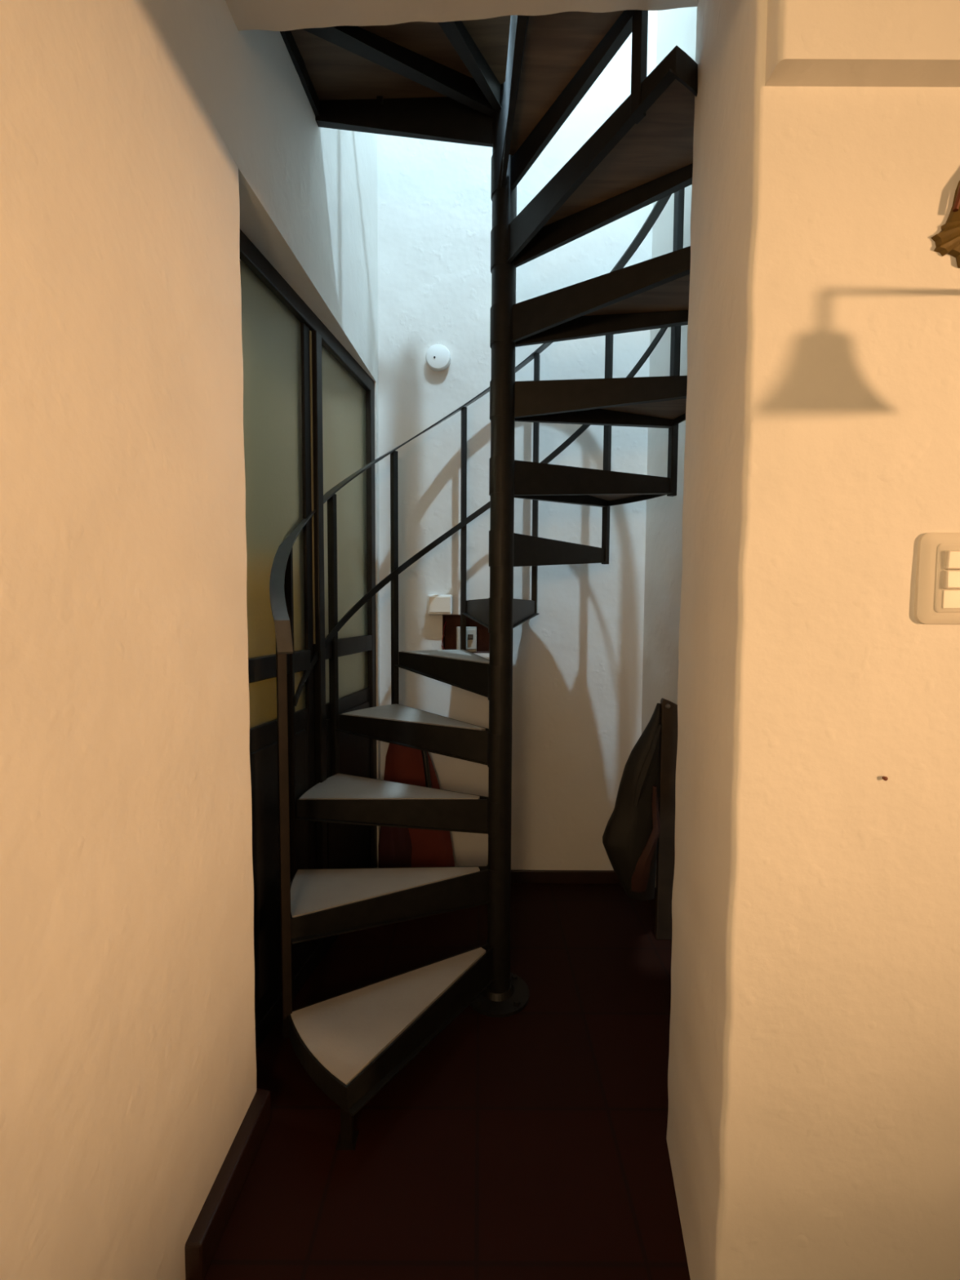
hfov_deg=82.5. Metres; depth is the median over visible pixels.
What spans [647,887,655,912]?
baseboard
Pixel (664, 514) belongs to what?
wall
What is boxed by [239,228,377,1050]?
door
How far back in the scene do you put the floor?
1.20 m
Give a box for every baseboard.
[184,1088,271,1279]
[511,870,621,884]
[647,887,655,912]
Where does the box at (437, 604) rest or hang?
attached to the wall at (577, 664)
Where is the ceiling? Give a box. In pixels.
[224,0,698,31]
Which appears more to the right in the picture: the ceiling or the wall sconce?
the wall sconce
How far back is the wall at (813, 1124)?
0.75 m
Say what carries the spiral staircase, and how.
on the floor
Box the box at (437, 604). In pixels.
[427,595,453,614]
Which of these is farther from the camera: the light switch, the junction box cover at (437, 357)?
the junction box cover at (437, 357)
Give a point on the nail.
(885, 778)
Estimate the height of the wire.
0.124 m
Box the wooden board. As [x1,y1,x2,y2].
[654,697,678,939]
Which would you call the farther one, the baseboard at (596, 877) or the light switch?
the baseboard at (596, 877)
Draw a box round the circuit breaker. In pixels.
[456,626,476,652]
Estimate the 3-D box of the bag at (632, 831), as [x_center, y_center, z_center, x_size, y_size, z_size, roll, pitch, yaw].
[0.526,0.560,1.900,0.193,0.683,0.143,0,3,0]
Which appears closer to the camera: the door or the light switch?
the light switch
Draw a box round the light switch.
[914,532,959,623]
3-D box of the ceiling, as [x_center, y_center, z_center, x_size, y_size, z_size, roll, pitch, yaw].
[2.457,-1.288,-1.339,6.500,0.438,4.878,0,3,0]
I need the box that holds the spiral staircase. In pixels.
[269,8,697,1150]
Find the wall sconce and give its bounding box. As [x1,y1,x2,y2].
[930,180,959,267]
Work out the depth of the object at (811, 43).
0.66 m
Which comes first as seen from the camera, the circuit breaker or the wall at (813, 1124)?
the wall at (813, 1124)
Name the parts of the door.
glass pane, glass pane, panel, glass pane, glass pane, panel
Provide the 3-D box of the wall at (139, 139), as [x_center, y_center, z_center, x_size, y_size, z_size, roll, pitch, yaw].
[-0.596,-2.108,-0.750,0.389,6.600,6.151,0,3,0]
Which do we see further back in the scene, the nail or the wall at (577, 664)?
the wall at (577, 664)
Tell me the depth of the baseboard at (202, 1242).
1.04 m
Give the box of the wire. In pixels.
[441,621,446,649]
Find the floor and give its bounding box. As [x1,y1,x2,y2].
[203,883,692,1279]
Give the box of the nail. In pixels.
[881,776,888,780]
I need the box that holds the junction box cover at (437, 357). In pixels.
[425,344,450,371]
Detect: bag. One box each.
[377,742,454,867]
[602,702,662,900]
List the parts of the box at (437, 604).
plate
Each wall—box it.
[0,0,380,1279]
[377,9,657,870]
[640,7,697,887]
[666,0,959,1279]

